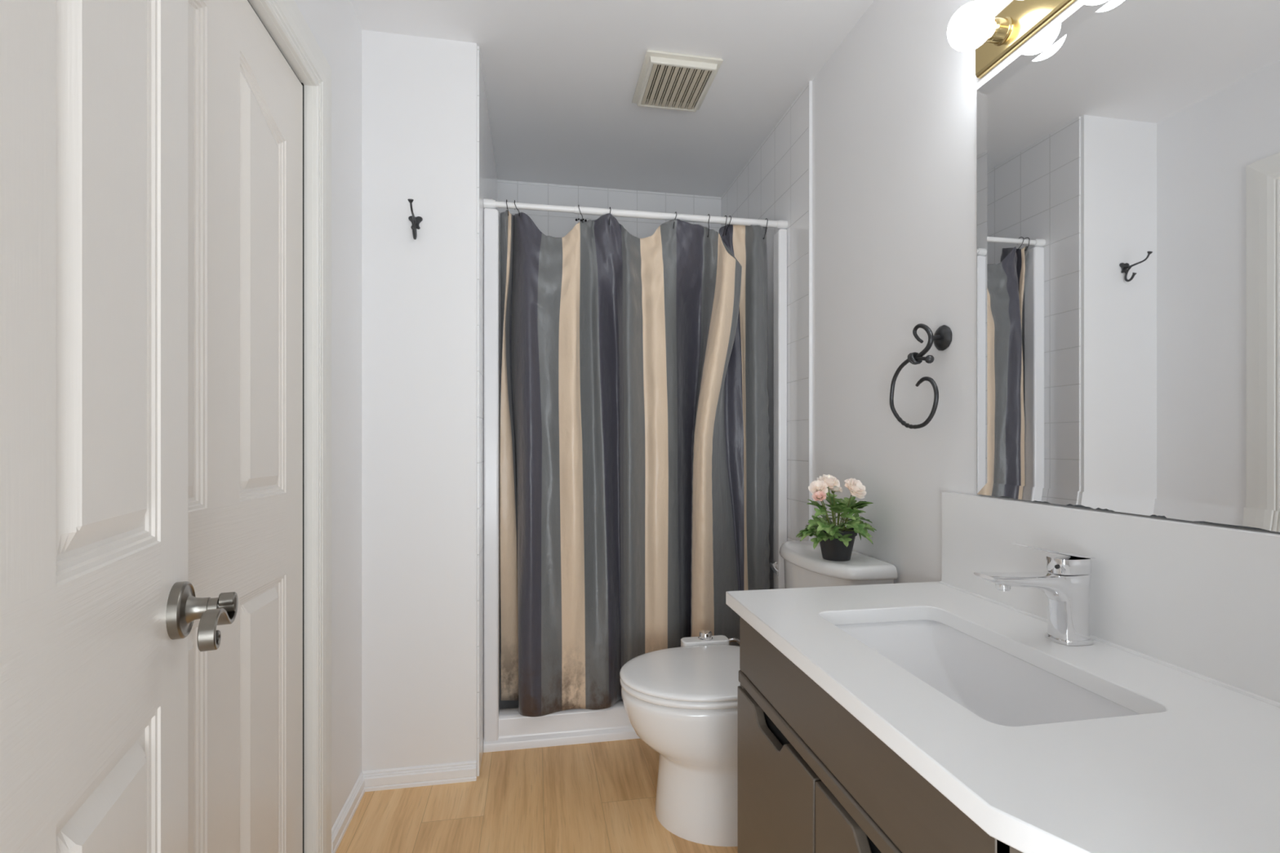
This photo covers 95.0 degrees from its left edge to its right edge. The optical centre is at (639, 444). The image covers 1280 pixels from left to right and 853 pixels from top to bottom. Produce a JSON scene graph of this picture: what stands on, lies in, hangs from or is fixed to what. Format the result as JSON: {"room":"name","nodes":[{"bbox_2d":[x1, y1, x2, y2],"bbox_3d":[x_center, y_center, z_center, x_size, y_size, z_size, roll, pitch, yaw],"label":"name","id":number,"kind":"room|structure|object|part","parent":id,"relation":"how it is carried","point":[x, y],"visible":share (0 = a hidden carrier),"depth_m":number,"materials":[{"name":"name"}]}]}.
{"room":"bathroom","nodes":[
{"label":"bathroom","id":0,"kind":"room"},
{"bbox_2d":[294,0,361,828],"bbox_3d":[-0.772,-0.111,0.882,0.120,2.440,2.012,0,0,-10],"label":"wall","id":1,"kind":"structure","parent":0,"point":[335,25],"depth_m":1.74,"materials":[{"name":"white paint"}]},
{"bbox_2d":[187,0,302,852],"bbox_3d":[-0.780,0.110,1.072,0.035,1.983,0.749,0,0,-10],"label":"door","id":2,"kind":"structure","parent":1,"relation":"in","point":[245,100],"depth_m":1.16,"materials":[{"name":"white paint"}]},
{"bbox_2d":[247,0,312,852],"bbox_3d":[-0.805,0.102,1.070,0.122,2.015,0.794,0,0,-10],"label":"trim","id":3,"kind":"structure","parent":1,"relation":"attached to","point":[257,6],"depth_m":1.45,"materials":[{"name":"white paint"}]},
{"bbox_2d":[259,0,331,852],"bbox_3d":[-0.738,0.050,1.083,0.018,2.118,1.000,0,0,-10],"label":"trim","id":4,"kind":"structure","parent":1,"relation":"attached to","point":[286,16],"depth_m":1.48,"materials":[{"name":"white paint"}]},
{"bbox_2d":[331,771,364,852],"bbox_3d":[-0.858,1.079,1.729,0.013,0.060,0.315,0,0,-10],"label":"baseboard","id":5,"kind":"structure","parent":1,"relation":"attached to","point":[344,818],"depth_m":1.71,"materials":[{"name":"white paint"}]},
{"bbox_2d":[361,29,476,771],"bbox_3d":[-0.879,-0.111,2.469,0.476,2.440,1.148,0,0,-10],"label":"wall","id":6,"kind":"structure","parent":0,"point":[419,94],"depth_m":1.91,"materials":[{"name":"white paint"}]},
{"bbox_2d":[407,198,422,239],"bbox_3d":[-0.720,-0.709,1.854,0.043,0.097,0.117,0,0,-10],"label":"robe hook","id":7,"kind":"object","parent":6,"relation":"attached to","point":[415,221],"visible":1,"depth_m":1.89,"materials":[{"name":"grey metal"}]},
{"bbox_3d":[-0.730,-0.721,1.909,0.043,0.042,0.006,0,0,-10],"label":"plate","id":8,"kind":"part","parent":7,"relation":"part of","materials":[{"name":"grey metal"}]},
{"bbox_2d":[362,760,476,791],"bbox_3d":[-0.716,1.079,1.908,0.356,0.060,0.013,0,0,-10],"label":"baseboard","id":9,"kind":"structure","parent":6,"relation":"attached to","point":[464,771],"depth_m":1.91,"materials":[{"name":"white paint"}]},
{"bbox_2d":[476,45,497,776],"bbox_3d":[-0.630,-0.111,2.455,0.007,2.440,1.004,0,0,-10],"label":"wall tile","id":10,"kind":"structure","parent":6,"relation":"attached to","point":[486,176],"depth_m":2.00,"materials":[{"name":"white tile"}]},
{"bbox_2d":[335,738,737,852],"bbox_3d":[-0.040,1.134,0.501,3.100,0.050,5.400,0,0,-10],"label":"floor","id":11,"kind":"structure","parent":0,"point":[597,797],"depth_m":1.77,"materials":[{"name":"brown wood"}]},
{"bbox_2d":[483,208,786,752],"bbox_3d":[-0.064,0.123,2.634,1.170,1.972,0.851,0,0,-10],"label":"shower stall","id":12,"kind":"object","parent":11,"relation":"on","point":[505,729],"visible":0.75,"depth_m":2.16,"materials":[{"name":"white plastic"}]},
{"bbox_3d":[-0.136,0.098,3.034,1.170,1.922,0.039,0,0,-10],"label":"wall panel","id":13,"kind":"part","parent":12,"relation":"part of","materials":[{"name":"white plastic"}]},
{"bbox_3d":[0.504,0.098,2.752,0.010,1.922,0.745,0,0,-10],"label":"wall panel","id":14,"kind":"part","parent":12,"relation":"part of","materials":[{"name":"white plastic"}]},
{"bbox_2d":[619,540,897,846],"bbox_3d":[0.310,0.722,1.777,0.740,0.776,0.463,0,0,-10],"label":"toilet","id":15,"kind":"object","parent":11,"relation":"on","point":[682,702],"visible":0.59,"depth_m":1.64,"materials":[{"name":"white ceramic"}]},
{"bbox_3d":[0.177,0.710,1.775,0.478,0.025,0.404,0,0,-10],"label":"seat","id":16,"kind":"part","parent":15,"relation":"part of","materials":[{"name":"white plastic"}]},
{"bbox_3d":[0.253,0.916,1.789,0.624,0.387,0.394,0,0,-10],"label":"bowl","id":17,"kind":"part","parent":15,"relation":"part of","materials":[{"name":"white ceramic"}]},
{"bbox_3d":[0.182,0.684,1.776,0.488,0.026,0.406,0,0,-10],"label":"lid","id":18,"kind":"part","parent":15,"relation":"part of","materials":[{"name":"white plastic"}]},
{"bbox_2d":[680,630,739,647],"bbox_3d":[0.380,0.802,2.052,0.480,0.310,0.064,0,0,-10],"label":"bidet attachment","id":19,"kind":"object","parent":15,"relation":"attached to","point":[705,637],"visible":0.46,"depth_m":2.01,"materials":[{"name":"white plastic"}]},
{"bbox_3d":[0.226,0.659,2.026,0.050,0.026,0.050,0,0,-10],"label":"knob","id":20,"kind":"part","parent":19,"relation":"part of","materials":[{"name":"silver metal"}]},
{"bbox_3d":[0.452,0.412,1.947,0.024,0.030,0.094,0,0,0],"label":"flush lever","id":21,"kind":"part","parent":15,"relation":"part of","materials":[{"name":"silver metal"}]},
{"bbox_2d":[795,474,876,561],"bbox_3d":[0.572,0.211,1.711,0.234,0.246,0.252,0,0,-10],"label":"potted plant","id":22,"kind":"object","parent":15,"relation":"on","point":[836,542],"visible":1,"depth_m":1.68,"materials":[{"name":"green plant"}]},
{"bbox_3d":[0.515,0.125,1.691,0.054,0.043,0.046,0,0,-10],"label":"flower","id":23,"kind":"part","parent":22,"relation":"part of","materials":[{"name":"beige plant"}]},
{"bbox_3d":[0.550,0.107,1.712,0.067,0.038,0.060,0,0,-10],"label":"flower","id":24,"kind":"part","parent":22,"relation":"part of","materials":[{"name":"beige plant"}]},
{"bbox_3d":[0.573,0.127,1.731,0.050,0.028,0.047,0,0,-10],"label":"flower","id":25,"kind":"part","parent":22,"relation":"part of","materials":[{"name":"beige plant"}]},
{"bbox_3d":[0.572,0.290,1.710,0.116,0.088,0.116,0,0,-10],"label":"pot","id":26,"kind":"part","parent":22,"relation":"part of","materials":[{"name":"grey plastic"}]},
{"bbox_3d":[0.623,0.127,1.698,0.071,0.058,0.056,0,0,-10],"label":"flower","id":27,"kind":"part","parent":22,"relation":"part of","materials":[{"name":"beige plant"}]},
{"bbox_3d":[0.577,0.540,1.826,0.189,0.342,0.439,0,0,-10],"label":"tank","id":28,"kind":"part","parent":15,"relation":"part of","materials":[{"name":"white ceramic"}]},
{"bbox_3d":[0.573,0.353,1.825,0.205,0.038,0.463,0,0,-10],"label":"tank lid","id":29,"kind":"part","parent":15,"relation":"part of","materials":[{"name":"white ceramic"}]},
{"bbox_2d":[737,616,1022,852],"bbox_3d":[0.557,0.741,1.005,0.551,0.738,0.748,0,0,-10],"label":"vanity cabinet","id":30,"kind":"object","parent":11,"relation":"on","point":[812,778],"visible":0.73,"depth_m":0.95,"materials":[{"name":"brown paint"}]},
{"bbox_3d":[0.262,0.774,1.145,0.020,0.460,0.366,0,0,-10],"label":"door","id":31,"kind":"part","parent":30,"relation":"part of","materials":[{"name":"brown paint"}]},
{"bbox_3d":[0.297,0.528,0.958,0.020,0.038,0.748,0,0,-10],"label":"rail","id":32,"kind":"part","parent":30,"relation":"part of","materials":[{"name":"brown paint"}]},
{"bbox_3d":[0.329,0.777,0.775,0.020,0.454,0.376,0,0,-10],"label":"door","id":33,"kind":"part","parent":30,"relation":"part of","materials":[{"name":"brown paint"}]},
{"bbox_2d":[725,581,1279,852],"bbox_3d":[0.572,0.362,0.886,0.566,0.052,1.066,0,0,-10],"label":"countertop","id":34,"kind":"structure","parent":30,"relation":"on","point":[1197,770],"depth_m":0.71,"materials":[{"name":"white stone"}]},
{"bbox_2d":[835,620,1138,726],"bbox_3d":[0.534,0.450,0.988,0.300,0.152,0.506,0,0,-10],"label":"sink","id":35,"kind":"object","parent":34,"relation":"in","point":[999,687],"visible":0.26,"depth_m":1.11,"materials":[{"name":"white ceramic"}]},
{"bbox_2d":[973,542,1096,645],"bbox_3d":[0.692,0.260,1.028,0.205,0.173,0.057,0,0,-10],"label":"faucet","id":36,"kind":"object","parent":34,"relation":"on","point":[1066,581],"visible":1,"depth_m":1.02,"materials":[{"name":"silver metal"}]},
{"bbox_3d":[0.674,0.262,1.025,0.168,0.077,0.048,0,0,-10],"label":"spout","id":37,"kind":"part","parent":36,"relation":"part of","materials":[{"name":"silver metal"}]},
{"bbox_3d":[0.727,0.187,1.034,0.134,0.027,0.046,0,0,-10],"label":"lever","id":38,"kind":"part","parent":36,"relation":"part of","materials":[{"name":"silver metal"}]},
{"bbox_2d":[349,0,874,196],"bbox_3d":[-0.064,-1.356,1.615,1.950,0.050,3.200,0,0,-10],"label":"ceiling","id":39,"kind":"structure","parent":0,"point":[561,77],"depth_m":2.08,"materials":[{"name":"white paint"}]},
{"bbox_2d":[631,49,723,111],"bbox_3d":[0.127,-1.314,2.145,0.269,0.031,0.304,0,0,-10],"label":"ceiling vent","id":40,"kind":"object","parent":39,"relation":"in","point":[673,81],"visible":1,"depth_m":2.10,"materials":[{"name":"white plastic"}]},
{"bbox_2d":[812,0,1279,583],"bbox_3d":[0.765,-0.111,1.744,0.120,2.440,3.160,0,0,-10],"label":"wall","id":41,"kind":"structure","parent":0,"point":[895,105],"depth_m":1.65,"materials":[{"name":"white paint"}]},
{"bbox_2d":[720,81,808,541],"bbox_3d":[0.534,-0.111,2.656,0.011,2.440,1.024,0,0,-10],"label":"wall tile","id":42,"kind":"structure","parent":41,"relation":"attached to","point":[773,184],"depth_m":2.29,"materials":[{"name":"white tile"}]},
{"bbox_2d":[483,198,787,229],"bbox_3d":[0.008,-0.876,2.237,1.171,0.033,0.033,0,0,-10],"label":"curtain rod","id":43,"kind":"object","parent":42,"relation":"attached to","point":[487,203],"visible":0.98,"depth_m":2.22,"materials":[{"name":"white metal"}]},
{"bbox_2d":[575,204,586,222],"bbox_3d":[-0.222,-0.860,2.193,0.043,0.071,0.043,0,0,-10],"label":"curtain hook","id":44,"kind":"object","parent":43,"relation":"hanging from","point":[582,219],"visible":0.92,"depth_m":2.17,"materials":[{"name":"black metal"}]},
{"bbox_2d":[499,209,769,716],"bbox_3d":[0.000,0.084,2.257,1.064,1.930,0.257,0,0,-6],"label":"shower curtain","id":45,"kind":"object","parent":43,"relation":"hanging from","point":[634,436],"visible":0.89,"depth_m":2.21,"materials":[{"name":"fabric"}]},
{"bbox_2d":[808,80,812,540],"bbox_3d":[0.625,-0.111,2.149,0.013,2.440,0.006,0,0,-10],"label":"trim","id":46,"kind":"structure","parent":41,"relation":"attached to","point":[810,82],"depth_m":2.15,"materials":[{"name":"white paint"}]},
{"bbox_2d":[889,323,951,428],"bbox_3d":[0.716,-0.172,1.506,0.064,0.265,0.191,0,0,-10],"label":"towel ring","id":47,"kind":"object","parent":41,"relation":"attached to","point":[942,337],"visible":1,"depth_m":1.46,"materials":[{"name":"grey metal"}]},
{"bbox_3d":[0.722,-0.259,1.469,0.043,0.090,0.073,0,0,-10],"label":"scroll arm","id":48,"kind":"part","parent":47,"relation":"part of","materials":[{"name":"grey metal"}]},
{"bbox_2d":[946,0,1075,78],"bbox_3d":[0.765,-0.887,1.028,0.136,0.103,0.608,0,0,-10],"label":"vanity light","id":49,"kind":"object","parent":41,"relation":"attached to","point":[974,25],"visible":1,"depth_m":1.22,"materials":[{"name":"gold metal"}]},
{"bbox_2d":[946,0,1012,51],"bbox_3d":[0.718,-0.886,1.248,0.122,0.088,0.088,0,0,-10],"label":"bulb","id":50,"kind":"object","parent":49,"relation":"attached to","point":[975,24],"depth_m":1.23,"materials":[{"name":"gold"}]},
{"bbox_2d":[941,492,1279,702],"bbox_3d":[0.843,0.237,0.926,0.020,0.240,1.048,0,0,-10],"label":"backsplash","id":51,"kind":"structure","parent":41,"relation":"attached to","point":[1202,599],"depth_m":0.95,"materials":[{"name":"white stone"}]},
{"bbox_2d":[977,0,1279,532],"bbox_3d":[0.855,-0.344,0.894,0.007,0.935,0.915,0,0,-10],"label":"mirror","id":52,"kind":"object","parent":41,"relation":"attached to","point":[1128,159],"visible":1,"depth_m":0.99,"materials":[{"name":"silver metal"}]},
{"bbox_3d":[-0.150,-0.111,3.120,1.190,2.440,0.120,0,0,-10],"label":"wall","id":53,"kind":"structure","parent":0,"visible":0},
{"bbox_2d":[497,179,720,270],"bbox_3d":[-0.138,-0.111,3.058,1.190,2.440,0.007,0,0,-10],"label":"wall tile","id":54,"kind":"structure","parent":53,"relation":"attached to","point":[553,224],"depth_m":3.04,"materials":[{"name":"white tile"}]},
{"bbox_3d":[0.217,-0.111,0.095,1.547,2.440,0.110,0,0,-10],"label":"wall","id":55,"kind":"structure","parent":0,"visible":0},
{"bbox_2d":[0,0,238,852],"bbox_3d":[-0.427,0.110,0.426,0.097,1.982,0.740,0,0,-23],"label":"door","id":56,"kind":"structure","parent":55,"relation":"in","point":[99,605],"depth_m":0.51,"materials":[{"name":"white paint"}]},
{"bbox_3d":[-0.546,0.203,0.724,0.044,0.068,0.068,0,0,-23],"label":"handle","id":57,"kind":"part","parent":56,"relation":"part of","materials":[{"name":"silver metal"}]},
{"bbox_3d":[-0.503,0.210,0.702,0.019,0.046,0.112,0,0,-23],"label":"lever","id":58,"kind":"part","parent":56,"relation":"part of","materials":[{"name":"silver metal"}]}
]}

